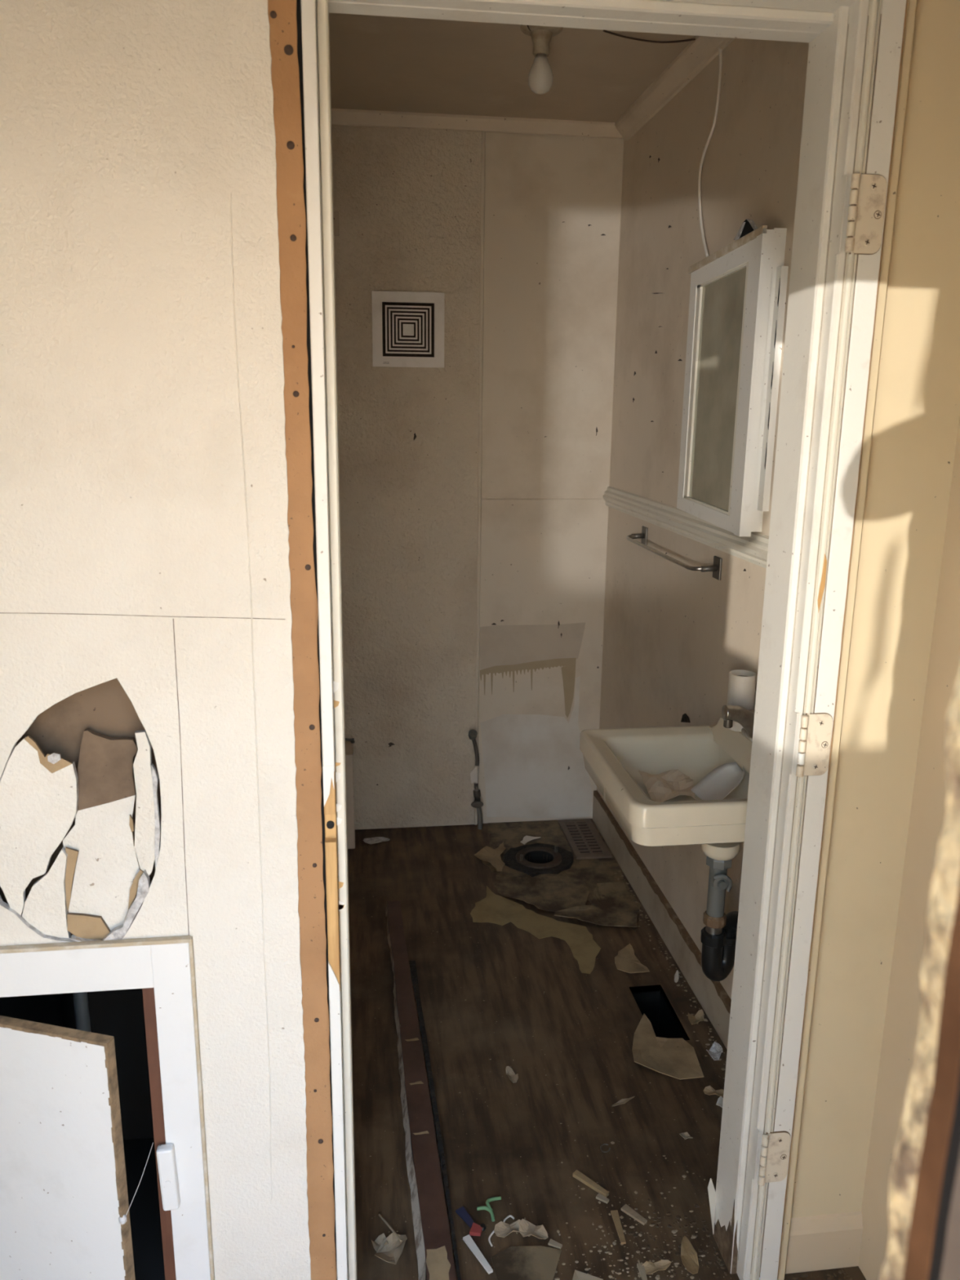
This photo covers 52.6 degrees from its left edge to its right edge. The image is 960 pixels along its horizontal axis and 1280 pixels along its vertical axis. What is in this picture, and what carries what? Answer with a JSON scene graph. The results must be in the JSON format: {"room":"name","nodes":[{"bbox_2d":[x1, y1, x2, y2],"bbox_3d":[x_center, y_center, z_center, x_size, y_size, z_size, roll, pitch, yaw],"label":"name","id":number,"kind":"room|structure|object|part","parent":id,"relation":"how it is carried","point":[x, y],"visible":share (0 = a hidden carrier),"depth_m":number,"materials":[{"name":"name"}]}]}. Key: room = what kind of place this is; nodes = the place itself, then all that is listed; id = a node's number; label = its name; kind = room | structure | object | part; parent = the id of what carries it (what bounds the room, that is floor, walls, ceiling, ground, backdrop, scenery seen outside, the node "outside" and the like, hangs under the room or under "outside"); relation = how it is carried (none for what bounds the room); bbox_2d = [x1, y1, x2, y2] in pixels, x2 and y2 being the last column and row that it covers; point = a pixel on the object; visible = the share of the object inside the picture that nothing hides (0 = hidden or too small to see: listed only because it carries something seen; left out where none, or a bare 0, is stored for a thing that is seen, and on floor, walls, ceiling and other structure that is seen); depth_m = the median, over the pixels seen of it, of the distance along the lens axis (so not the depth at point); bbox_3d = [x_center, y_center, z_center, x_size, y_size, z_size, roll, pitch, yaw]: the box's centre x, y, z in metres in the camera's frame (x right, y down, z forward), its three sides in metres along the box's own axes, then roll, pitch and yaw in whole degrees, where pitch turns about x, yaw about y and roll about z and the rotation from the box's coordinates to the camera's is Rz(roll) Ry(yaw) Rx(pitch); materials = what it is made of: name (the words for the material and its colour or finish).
{"room":"damaged room","nodes":[
{"label":"damaged room","id":0,"kind":"room"},
{"bbox_2d":[345,740,355,848],"bbox_3d":[-0.382,-0.255,2.439,0.097,2.465,1.940,-1,14,-7],"label":"wall","id":1,"kind":"structure","parent":0,"point":[348,745],"depth_m":3.46,"materials":[{"name":"paint"}]},
{"bbox_2d":[331,124,623,829],"bbox_3d":[-0.608,-0.484,3.377,2.278,2.465,0.067,-1,14,-7],"label":"wall","id":2,"kind":"structure","parent":0,"point":[474,511],"depth_m":3.40,"materials":[{"name":"paint"}]},
{"bbox_2d":[333,211,339,235],"bbox_3d":[-0.475,-1.351,3.150,0.034,0.075,0.007,-1,14,-7],"label":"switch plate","id":3,"kind":"object","parent":2,"relation":"attached to","point":[336,233],"visible":0.48,"depth_m":3.15,"materials":[{"name":"beige plastic"}]},
{"bbox_2d":[345,737,355,743],"bbox_3d":[-0.478,0.364,3.531,0.045,0.021,0.016,-1,14,-7],"label":"pipe stub","id":4,"kind":"object","parent":2,"relation":"on","point":[352,740],"visible":0.83,"depth_m":3.53,"materials":[{"name":"metal"}]},
{"bbox_3d":[-0.255,-0.472,3.403,0.505,2.432,0.014,-1,14,-7],"label":"panel","id":5,"kind":"part","parent":2,"relation":"part of","materials":[{"name":"paint"}]},
{"bbox_2d":[371,290,444,368],"bbox_3d":[-0.240,-1.040,3.252,0.241,0.241,0.013,-1,14,-7],"label":"air vent","id":6,"kind":"object","parent":2,"relation":"in","point":[408,326],"visible":1,"depth_m":3.25,"materials":[{"name":"plastic"}]},
{"bbox_2d":[331,108,623,138],"bbox_3d":[-0.004,-1.664,3.127,0.978,0.040,0.026,-1,14,-7],"label":"trim","id":7,"kind":"structure","parent":2,"relation":"attached to","point":[339,116],"depth_m":3.12,"materials":[{"name":"paint"}]},
{"bbox_3d":[0.226,0.094,3.610,0.466,1.228,0.005,-1,14,-7],"label":"panel","id":8,"kind":"part","parent":2,"relation":"part of","materials":[{"name":"paint"}]},
{"bbox_3d":[0.240,-1.087,3.326,0.466,1.189,0.003,-1,14,-7],"label":"panel","id":9,"kind":"part","parent":2,"relation":"part of","materials":[{"name":"paint"}]},
{"bbox_2d":[0,0,959,1279],"bbox_3d":[-0.355,-0.015,1.447,2.168,2.466,0.092,-1,14,-7],"label":"wall","id":10,"kind":"structure","parent":0,"point":[162,773],"depth_m":1.40,"materials":[{"name":"beige paint"}]},
{"bbox_2d":[0,935,214,1279],"bbox_3d":[-0.681,0.801,1.726,0.424,0.778,0.536,-1,14,-7],"label":"access hatch","id":11,"kind":"object","parent":10,"relation":"in","point":[100,1056],"visible":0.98,"depth_m":1.52,"materials":[{"name":"white paint"}]},
{"bbox_3d":[-0.673,0.874,1.528,0.259,0.601,0.016,4,14,14],"label":"door","id":12,"kind":"part","parent":11,"relation":"part of","materials":[{"name":"white paint"}]},
{"bbox_3d":[-0.645,0.505,1.482,0.281,0.074,0.012,-1,14,-7],"label":"rail","id":13,"kind":"part","parent":11,"relation":"part of","materials":[{"name":"white paint"}]},
{"bbox_2d":[125,1142,153,1215],"bbox_3d":[-0.537,0.854,1.532,0.004,0.061,0.096,3,14,11],"label":"thread","id":14,"kind":"object","parent":11,"relation":"attached to","point":[153,1143],"visible":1,"depth_m":1.53,"materials":[{"name":"fabric"}]},
{"bbox_2d":[301,0,916,1279],"bbox_3d":[0.168,-0.021,1.492,0.820,2.465,0.143,-1,14,-7],"label":"door frame","id":15,"kind":"structure","parent":10,"relation":"in","point":[859,60],"depth_m":1.45,"materials":[{"name":"paint"}]},
{"bbox_3d":[0.512,0.113,1.520,0.015,2.200,0.026,-1,14,-7],"label":"casing","id":16,"kind":"part","parent":15,"relation":"part of","materials":[{"name":"beige paint"}]},
{"bbox_3d":[0.534,0.111,1.531,0.034,2.200,0.039,-1,14,-7],"label":"casing","id":17,"kind":"part","parent":15,"relation":"part of","materials":[{"name":"white paint"}]},
{"bbox_3d":[0.565,-0.020,1.509,0.026,2.465,0.029,-1,14,-7],"label":"casing","id":18,"kind":"part","parent":15,"relation":"part of","materials":[{"name":"paint"}]},
{"bbox_2d":[785,1211,862,1274],"bbox_3d":[0.634,1.120,1.803,0.152,0.112,0.012,-1,14,-7],"label":"baseboard","id":19,"kind":"structure","parent":10,"relation":"attached to","point":[831,1241],"depth_m":1.80,"materials":[{"name":"paint"}]},
{"bbox_2d":[328,13,696,122],"bbox_3d":[-0.390,-1.318,1.522,2.168,0.030,3.250,-1,14,-7],"label":"ceiling","id":20,"kind":"structure","parent":0,"point":[379,63],"depth_m":2.67,"materials":[{"name":"paint"}]},
{"bbox_2d":[520,24,563,57],"bbox_3d":[0.150,-1.468,2.375,0.107,0.066,0.106,-1,14,-7],"label":"light fixture","id":21,"kind":"object","parent":20,"relation":"attached to","point":[541,36],"depth_m":2.36,"materials":[{"name":"beige ceramic"}]},
{"bbox_2d":[528,53,553,94],"bbox_3d":[0.150,-1.397,2.392,0.063,0.091,0.063,-1,14,-7],"label":"light bulb","id":22,"kind":"object","parent":21,"relation":"attached to","point":[540,77],"visible":1,"depth_m":2.37,"materials":[{"name":"white glass"}]},
{"bbox_2d":[530,29,552,57],"bbox_3d":[0.150,-1.461,2.376,0.056,0.052,0.056,-1,14,-7],"label":"socket","id":23,"kind":"object","parent":21,"relation":"attached to","point":[541,38],"depth_m":2.36,"materials":[{"name":"beige ceramic"}]},
{"bbox_2d":[603,30,695,43],"bbox_3d":[0.423,-1.503,2.423,0.249,0.011,0.030,-2,14,-10],"label":"wire","id":24,"kind":"object","parent":20,"relation":"attached to","point":[605,31],"visible":0.99,"depth_m":2.43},
{"bbox_2d":[697,48,722,257],"bbox_3d":[0.577,-1.216,2.439,0.020,0.493,0.122,0,14,-4],"label":"cable","id":25,"kind":"object","parent":20,"relation":"hanging from","point":[719,50],"visible":1,"depth_m":2.44,"materials":[{"name":"white plastic"}]},
{"bbox_2d":[347,818,866,1279],"bbox_3d":[-0.417,1.099,2.119,2.174,0.021,3.278,-1,14,-7],"label":"floor","id":26,"kind":"structure","parent":0,"point":[511,1141],"depth_m":2.35,"materials":[{"name":"brown wood"}]},
{"bbox_2d":[363,836,390,844],"bbox_3d":[-0.380,0.735,3.566,0.100,0.007,0.053,-1,14,-7],"label":"flake","id":27,"kind":"object","parent":26,"relation":"on","point":[376,839],"visible":1,"depth_m":3.57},
{"bbox_2d":[371,1233,388,1253],"bbox_3d":[-0.189,1.145,1.845,0.034,0.021,0.029,-1,14,-7],"label":"dry leaf","id":28,"kind":"object","parent":26,"relation":"on","point":[377,1242],"visible":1,"depth_m":1.85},
{"bbox_2d":[377,1213,402,1242],"bbox_3d":[-0.175,1.139,1.881,0.006,0.016,0.090,-8,16,-33],"label":"stalk","id":29,"kind":"object","parent":26,"relation":"on","point":[379,1215],"visible":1,"depth_m":1.87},
{"bbox_2d":[374,1232,407,1264],"bbox_3d":[-0.166,1.146,1.836,0.046,0.023,0.085,8,16,29],"label":"debris","id":30,"kind":"object","parent":26,"relation":"on","point":[391,1252],"visible":1,"depth_m":1.84,"materials":[{"name":"beige paper"}]},
{"bbox_2d":[385,901,461,1279],"bbox_3d":[-0.164,1.010,2.387,0.080,0.033,1.443,-1,14,-8],"label":"board","id":31,"kind":"object","parent":26,"relation":"on","point":[433,1248],"visible":1,"depth_m":2.12,"materials":[{"name":"brown wood"}]},
{"bbox_2d":[455,1206,474,1227],"bbox_3d":[-0.028,1.139,1.914,0.018,0.004,0.048,-8,16,-33],"label":"strip","id":32,"kind":"object","parent":26,"relation":"on","point":[463,1214],"visible":1,"depth_m":1.92,"materials":[{"name":"blue plastic"}]},
{"bbox_2d":[468,729,483,829],"bbox_3d":[-0.016,0.539,3.626,0.058,0.422,0.057,-1,14,-7],"label":"pipe","id":33,"kind":"object","parent":26,"relation":"on","point":[477,804],"visible":1,"depth_m":3.62,"materials":[{"name":"metal"}]},
{"bbox_3d":[-0.012,0.611,3.637,0.048,0.027,0.043,-1,14,-7],"label":"valve handle","id":34,"kind":"part","parent":33,"relation":"part of","materials":[{"name":"metal"}]},
{"bbox_2d":[469,1222,482,1235],"bbox_3d":[-0.007,1.145,1.882,0.020,0.008,0.024,5,14,17],"label":"plastic piece","id":35,"kind":"object","parent":26,"relation":"on","point":[476,1229],"visible":1,"depth_m":1.88,"materials":[{"name":"red plastic"}]},
{"bbox_2d":[462,1234,493,1274],"bbox_3d":[-0.004,1.159,1.831,0.014,0.005,0.091,-7,16,-30],"label":"stick","id":36,"kind":"object","parent":26,"relation":"on","point":[468,1239],"visible":1,"depth_m":1.83,"materials":[{"name":"white plastic"}]},
{"bbox_2d":[480,1223,486,1231],"bbox_3d":[0.005,1.144,1.889,0.014,0.009,0.013,-1,14,-7],"label":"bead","id":37,"kind":"object","parent":26,"relation":"on","point":[483,1226],"visible":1,"depth_m":1.89},
{"bbox_2d":[476,1195,501,1222],"bbox_3d":[0.017,1.130,1.937,0.042,0.012,0.062,4,14,14],"label":"tie","id":38,"kind":"object","parent":26,"relation":"on","point":[488,1207],"visible":1,"depth_m":1.93,"materials":[{"name":"green plastic"}]},
{"bbox_2d":[474,841,506,871],"bbox_3d":[0.043,0.765,3.443,0.124,0.016,0.259,-1,14,-7],"label":"torn linoleum","id":39,"kind":"object","parent":26,"relation":"on","point":[490,855],"visible":1,"depth_m":3.45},
{"bbox_2d":[488,1214,514,1246],"bbox_3d":[0.039,1.146,1.887,0.018,0.006,0.083,10,16,33],"label":"string","id":40,"kind":"object","parent":26,"relation":"on","point":[509,1215],"visible":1,"depth_m":1.88,"materials":[{"name":"plastic"}]},
{"bbox_2d":[493,1219,528,1237],"bbox_3d":[0.061,1.142,1.885,0.070,0.013,0.028,-1,14,-7],"label":"dry leaf","id":41,"kind":"object","parent":26,"relation":"on","point":[502,1229],"visible":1,"depth_m":1.89,"materials":[{"name":"beige plant"}]},
{"bbox_2d":[506,1066,518,1083],"bbox_3d":[0.075,1.038,2.319,0.022,0.013,0.050,-6,15,-27],"label":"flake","id":42,"kind":"object","parent":26,"relation":"on","point":[513,1077],"visible":1,"depth_m":2.32,"materials":[{"name":"beige paint"}]},
{"bbox_2d":[490,1245,561,1279],"bbox_3d":[0.091,1.166,1.806,0.135,0.006,0.094,-1,14,-7],"label":"torn linoleum","id":43,"kind":"object","parent":26,"relation":"on","point":[521,1262],"visible":1,"depth_m":1.81,"materials":[{"name":"beige laminate"}]},
{"bbox_2d":[519,1218,548,1239],"bbox_3d":[0.103,1.143,1.882,0.054,0.015,0.039,-1,14,-7],"label":"dry leaf","id":44,"kind":"object","parent":26,"relation":"on","point":[539,1231],"visible":1,"depth_m":1.88,"materials":[{"name":"beige plant"}]},
{"bbox_2d":[502,835,573,876],"bbox_3d":[0.203,0.837,3.457,0.257,0.199,0.237,13,18,41],"label":"flange","id":45,"kind":"object","parent":26,"relation":"on","point":[539,855],"visible":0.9,"depth_m":3.43,"materials":[{"name":"black"}]},
{"bbox_2d":[493,874,590,911],"bbox_3d":[0.202,0.830,3.189,0.316,0.012,0.233,1,14,2],"label":"torn linoleum","id":46,"kind":"object","parent":26,"relation":"on","point":[568,892],"visible":0.99,"depth_m":3.20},
{"bbox_2d":[547,1239,562,1248],"bbox_3d":[0.144,1.155,1.855,0.025,0.004,0.012,8,15,27],"label":"wood sliver","id":47,"kind":"object","parent":26,"relation":"on","point":[552,1242],"visible":1,"depth_m":1.85,"materials":[{"name":"paint"}]},
{"bbox_2d":[557,818,611,859],"bbox_3d":[0.385,0.737,3.603,0.128,0.008,0.320,-1,14,-7],"label":"floor vent","id":48,"kind":"object","parent":26,"relation":"in","point":[582,837],"visible":1,"depth_m":3.59,"materials":[{"name":"brown metal"}]},
{"bbox_2d":[572,1269,603,1279],"bbox_3d":[0.191,1.179,1.757,0.054,0.005,0.073,5,14,16],"label":"paper scrap","id":49,"kind":"object","parent":26,"relation":"on","point":[578,1275],"visible":1,"depth_m":1.78,"materials":[{"name":"paper"}]},
{"bbox_2d":[572,1169,608,1197],"bbox_3d":[0.228,1.120,1.998,0.084,0.008,0.014,13,18,42],"label":"wood sliver","id":50,"kind":"object","parent":26,"relation":"on","point":[577,1175],"visible":1,"depth_m":2.00,"materials":[{"name":"brown wood"}]},
{"bbox_2d":[554,881,639,927],"bbox_3d":[0.389,0.842,3.133,0.258,0.017,0.282,4,14,13],"label":"torn linoleum","id":51,"kind":"object","parent":26,"relation":"on","point":[612,905],"visible":1,"depth_m":3.08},
{"bbox_2d":[595,1192,608,1204],"bbox_3d":[0.248,1.130,1.963,0.025,0.005,0.012,11,17,36],"label":"wood sliver","id":52,"kind":"object","parent":26,"relation":"on","point":[599,1196],"visible":1,"depth_m":1.96,"materials":[{"name":"paint"}]},
{"bbox_2d":[600,1143,610,1152],"bbox_3d":[0.271,1.100,2.100,0.023,0.002,0.025,-1,14,-7],"label":"wire loop","id":53,"kind":"object","parent":26,"relation":"on","point":[602,1144],"visible":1,"depth_m":2.10,"materials":[{"name":"metal"}]},
{"bbox_2d":[363,839,855,1279],"bbox_3d":[0.135,0.962,2.662,0.898,0.004,2.057,-1,14,-7],"label":"crumbs","id":54,"kind":"object","parent":26,"relation":"on","point":[803,1275],"visible":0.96,"depth_m":1.86,"materials":[{"name":"paint"}]},
{"bbox_2d":[610,1209,626,1244],"bbox_3d":[0.272,1.147,1.896,0.014,0.004,0.077,-1,14,-7],"label":"wood sliver","id":55,"kind":"object","parent":26,"relation":"on","point":[615,1215],"visible":1,"depth_m":1.90,"materials":[{"name":"brown wood"}]},
{"bbox_2d":[612,1096,634,1106],"bbox_3d":[0.331,1.063,2.238,0.070,0.007,0.010,-8,16,-33],"label":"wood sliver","id":56,"kind":"object","parent":26,"relation":"on","point":[621,1101],"visible":1,"depth_m":2.24,"materials":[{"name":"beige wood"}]},
{"bbox_2d":[614,943,649,973],"bbox_3d":[0.428,0.925,2.817,0.085,0.008,0.151,-1,14,-7],"label":"torn linoleum","id":57,"kind":"object","parent":26,"relation":"on","point":[626,961],"visible":1,"depth_m":2.80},
{"bbox_2d":[621,1204,647,1225],"bbox_3d":[0.306,1.140,1.924,0.016,0.005,0.054,-12,19,-43],"label":"wood sliver","id":58,"kind":"object","parent":26,"relation":"on","point":[626,1209],"visible":1,"depth_m":1.92,"materials":[{"name":"beige wood"}]},
{"bbox_2d":[636,1262,647,1279],"bbox_3d":[0.302,1.171,1.795,0.012,0.005,0.039,-1,14,-7],"label":"stick","id":59,"kind":"object","parent":26,"relation":"on","point":[641,1268],"visible":1,"depth_m":1.80,"materials":[{"name":"paint"}]},
{"bbox_2d":[641,1259,671,1274],"bbox_3d":[0.328,1.167,1.806,0.060,0.009,0.024,-1,14,-7],"label":"flake","id":60,"kind":"object","parent":26,"relation":"on","point":[651,1268],"visible":1,"depth_m":1.81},
{"bbox_2d":[629,985,689,1039],"bbox_3d":[0.472,1.098,2.605,0.099,0.223,0.253,-1,14,-7],"label":"hole","id":61,"kind":"object","parent":26,"relation":"in","point":[653,1004],"visible":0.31,"depth_m":2.70,"materials":[{"name":"black"}]},
{"bbox_2d":[631,1013,703,1079],"bbox_3d":[0.449,1.016,2.432,0.162,0.012,0.249,-1,14,-7],"label":"torn linoleum","id":62,"kind":"object","parent":26,"relation":"on","point":[676,1058],"visible":1,"depth_m":2.40,"materials":[{"name":"beige laminate"}]},
{"bbox_2d":[674,969,679,982],"bbox_3d":[0.554,0.947,2.733,0.012,0.007,0.060,4,14,13],"label":"flake","id":63,"kind":"object","parent":26,"relation":"on","point":[676,975],"visible":1,"depth_m":2.73,"materials":[{"name":"white paint"}]},
{"bbox_2d":[679,1132,693,1139],"bbox_3d":[0.453,1.090,2.133,0.030,0.007,0.016,8,15,27],"label":"flake","id":64,"kind":"object","parent":26,"relation":"on","point":[686,1135],"visible":1,"depth_m":2.14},
{"bbox_2d":[680,1235,698,1274],"bbox_3d":[0.395,1.161,1.833,0.030,0.009,0.090,1,14,3],"label":"dry leaf","id":65,"kind":"object","parent":26,"relation":"on","point":[689,1256],"visible":1,"depth_m":1.83,"materials":[{"name":"brown plant"}]},
{"bbox_2d":[688,1009,703,1024],"bbox_3d":[0.566,0.987,2.536,0.046,0.021,0.043,-1,14,-7],"label":"flake","id":66,"kind":"object","parent":26,"relation":"on","point":[699,1016],"visible":1,"depth_m":2.54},
{"bbox_2d":[703,1085,724,1097],"bbox_3d":[0.551,1.056,2.269,0.055,0.011,0.022,4,14,14],"label":"scrap","id":67,"kind":"object","parent":26,"relation":"on","point":[708,1090],"visible":0.93,"depth_m":2.27,"materials":[{"name":"beige paper"}]},
{"bbox_2d":[706,1041,723,1060],"bbox_3d":[0.585,1.018,2.408,0.036,0.021,0.060,13,18,42],"label":"flake","id":68,"kind":"object","parent":26,"relation":"on","point":[715,1051],"visible":1,"depth_m":2.42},
{"bbox_2d":[715,1096,723,1107],"bbox_3d":[0.557,1.064,2.229,0.031,0.015,0.034,-1,14,-7],"label":"flake","id":69,"kind":"object","parent":26,"relation":"on","point":[720,1100],"visible":0.5,"depth_m":2.24,"materials":[{"name":"white paint"}]},
{"bbox_2d":[596,38,959,1279],"bbox_3d":[0.692,-0.130,1.970,0.054,2.465,3.280,-1,14,-7],"label":"wall","id":70,"kind":"structure","parent":0,"point":[673,634],"depth_m":2.57,"materials":[{"name":"paint"}]},
{"bbox_2d":[592,790,731,1049],"bbox_3d":[0.569,0.865,2.840,0.014,0.122,1.926,-1,14,-7],"label":"baseboard","id":71,"kind":"structure","parent":70,"relation":"attached to","point":[714,1000],"depth_m":2.89,"materials":[{"name":"paint"}]},
{"bbox_2d":[579,716,751,846],"bbox_3d":[0.460,0.302,2.159,0.383,0.144,0.478,-1,14,-7],"label":"sink","id":72,"kind":"object","parent":70,"relation":"attached to","point":[613,758],"visible":0.73,"depth_m":2.18,"materials":[{"name":"ceramic"}]},
{"bbox_2d":[638,769,697,801],"bbox_3d":[0.434,0.331,2.215,0.119,0.027,0.158,0,14,-1],"label":"crumpled paper","id":73,"kind":"object","parent":72,"relation":"in","point":[664,786],"visible":0.99,"depth_m":2.22,"materials":[{"name":"beige paper"}]},
{"bbox_2d":[690,761,745,799],"bbox_3d":[0.543,0.320,2.167,0.108,0.080,0.090,-6,15,-26],"label":"scoop","id":74,"kind":"object","parent":72,"relation":"in","point":[722,780],"visible":0.89,"depth_m":2.18,"materials":[{"name":"white plastic"}]},
{"bbox_2d":[700,842,740,981],"bbox_3d":[0.600,0.629,2.192,0.216,0.361,0.123,10,17,35],"label":"sink drain","id":75,"kind":"object","parent":72,"relation":"attached to","point":[718,937],"visible":0.75,"depth_m":2.20,"materials":[{"name":"plastic"}]},
{"bbox_3d":[0.542,0.542,2.164,0.045,0.046,0.015,0,14,-4],"label":"pop lever","id":76,"kind":"part","parent":75,"relation":"part of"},
{"bbox_3d":[0.609,0.665,2.181,0.059,0.091,0.204,-7,15,-27],"label":"waste arm","id":77,"kind":"part","parent":75,"relation":"part of"},
{"bbox_2d":[721,705,755,741],"bbox_3d":[0.595,0.192,2.147,0.100,0.086,0.154,-1,14,-7],"label":"faucet","id":78,"kind":"object","parent":72,"relation":"on","point":[745,717],"visible":0.6,"depth_m":2.15,"materials":[{"name":"silver metal"}]},
{"bbox_3d":[0.626,0.224,2.156,0.038,0.012,0.150,-1,14,-7],"label":"deck plate","id":79,"kind":"part","parent":78,"relation":"part of","materials":[{"name":"silver metal"}]},
{"bbox_2d":[726,669,756,731],"bbox_3d":[0.604,0.140,2.247,0.061,0.132,0.061,-1,14,-7],"label":"cup","id":80,"kind":"object","parent":72,"relation":"on","point":[741,683],"visible":0.76,"depth_m":2.22,"materials":[{"name":"paint"}]},
{"bbox_2d":[626,525,722,580],"bbox_3d":[0.528,-0.255,2.759,0.072,0.056,0.678,-1,14,-7],"label":"towel bar","id":81,"kind":"object","parent":70,"relation":"attached to","point":[716,568],"visible":1,"depth_m":2.57,"materials":[{"name":"metal"}]},
{"bbox_3d":[0.499,-0.328,3.064,0.042,0.018,0.016,-1,14,-7],"label":"post","id":82,"kind":"part","parent":81,"relation":"part of","materials":[{"name":"metal"}]},
{"bbox_3d":[0.580,-0.181,2.457,0.042,0.018,0.016,-1,14,-7],"label":"post","id":83,"kind":"part","parent":81,"relation":"part of","materials":[{"name":"metal"}]},
{"bbox_2d":[614,35,734,141],"bbox_3d":[0.584,-1.442,2.266,0.042,0.055,1.890,-1,14,-7],"label":"trim","id":84,"kind":"structure","parent":70,"relation":"attached to","point":[700,52],"depth_m":2.67,"materials":[{"name":"paint"}]},
{"bbox_2d":[602,486,768,568],"bbox_3d":[0.577,-0.292,2.561,0.024,0.071,1.924,-1,14,-7],"label":"chair rail","id":85,"kind":"object","parent":70,"relation":"attached to","point":[753,548],"visible":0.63,"depth_m":2.62,"materials":[{"name":"beige paint"}]},
{"bbox_2d":[676,225,786,536],"bbox_3d":[0.585,-0.603,2.326,0.056,0.653,0.458,-1,14,-7],"label":"medicine cabinet","id":86,"kind":"object","parent":70,"relation":"attached to","point":[732,288],"visible":1,"depth_m":2.25,"materials":[{"name":"white paint"}]},
{"bbox_3d":[0.571,-0.311,2.398,0.022,0.051,0.452,-1,14,-7],"label":"frame rail","id":87,"kind":"part","parent":86,"relation":"part of","materials":[{"name":"white paint"}]},
{"bbox_2d":[688,266,746,511],"bbox_3d":[0.571,-0.596,2.342,0.003,0.570,0.349,-1,14,-7],"label":"mirror glass","id":88,"kind":"object","parent":86,"relation":"on","point":[717,326],"depth_m":2.34,"materials":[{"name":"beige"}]},
{"bbox_3d":[0.566,-0.901,2.251,0.010,0.038,0.457,-1,14,-7],"label":"edge moulding","id":89,"kind":"part","parent":86,"relation":"part of","materials":[{"name":"beige paint"}]},
{"bbox_3d":[0.578,-0.878,2.256,0.022,0.068,0.452,-1,14,-7],"label":"frame rail","id":90,"kind":"part","parent":86,"relation":"part of","materials":[{"name":"white paint"}]},
{"bbox_3d":[0.589,-0.550,2.121,0.006,0.648,0.037,-1,14,-7],"label":"edge moulding","id":91,"kind":"part","parent":86,"relation":"part of","materials":[{"name":"white paint"}]},
{"bbox_2d":[756,266,788,511],"bbox_3d":[0.629,-0.516,2.149,0.018,0.575,0.098,-1,14,-7],"label":"panel","id":92,"kind":"object","parent":86,"relation":"attached to","point":[774,370],"visible":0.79,"depth_m":2.10,"materials":[{"name":"white paint"}]},
{"bbox_2d":[733,218,757,240],"bbox_3d":[0.615,-0.949,2.237,0.006,0.044,0.143,-1,14,-7],"label":"hole","id":93,"kind":"object","parent":70,"relation":"attached to","point":[748,225],"depth_m":2.25,"materials":[{"name":"black"}]},
{"bbox_3d":[0.801,0.114,0.965,0.004,2.465,1.200,-1,14,-7],"label":"panel","id":94,"kind":"part","parent":70,"relation":"part of","materials":[{"name":"paint"}]},
{"bbox_3d":[-0.204,0.257,0.320,2.168,2.465,0.150,-1,14,-7],"label":"wall","id":95,"kind":"structure","parent":0,"visible":0},
{"bbox_2d":[878,669,959,1279],"bbox_3d":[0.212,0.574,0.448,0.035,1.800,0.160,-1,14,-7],"label":"door","id":96,"kind":"structure","parent":95,"relation":"in","point":[924,1240],"depth_m":0.41,"materials":[{"name":"beige paint"}]}
]}

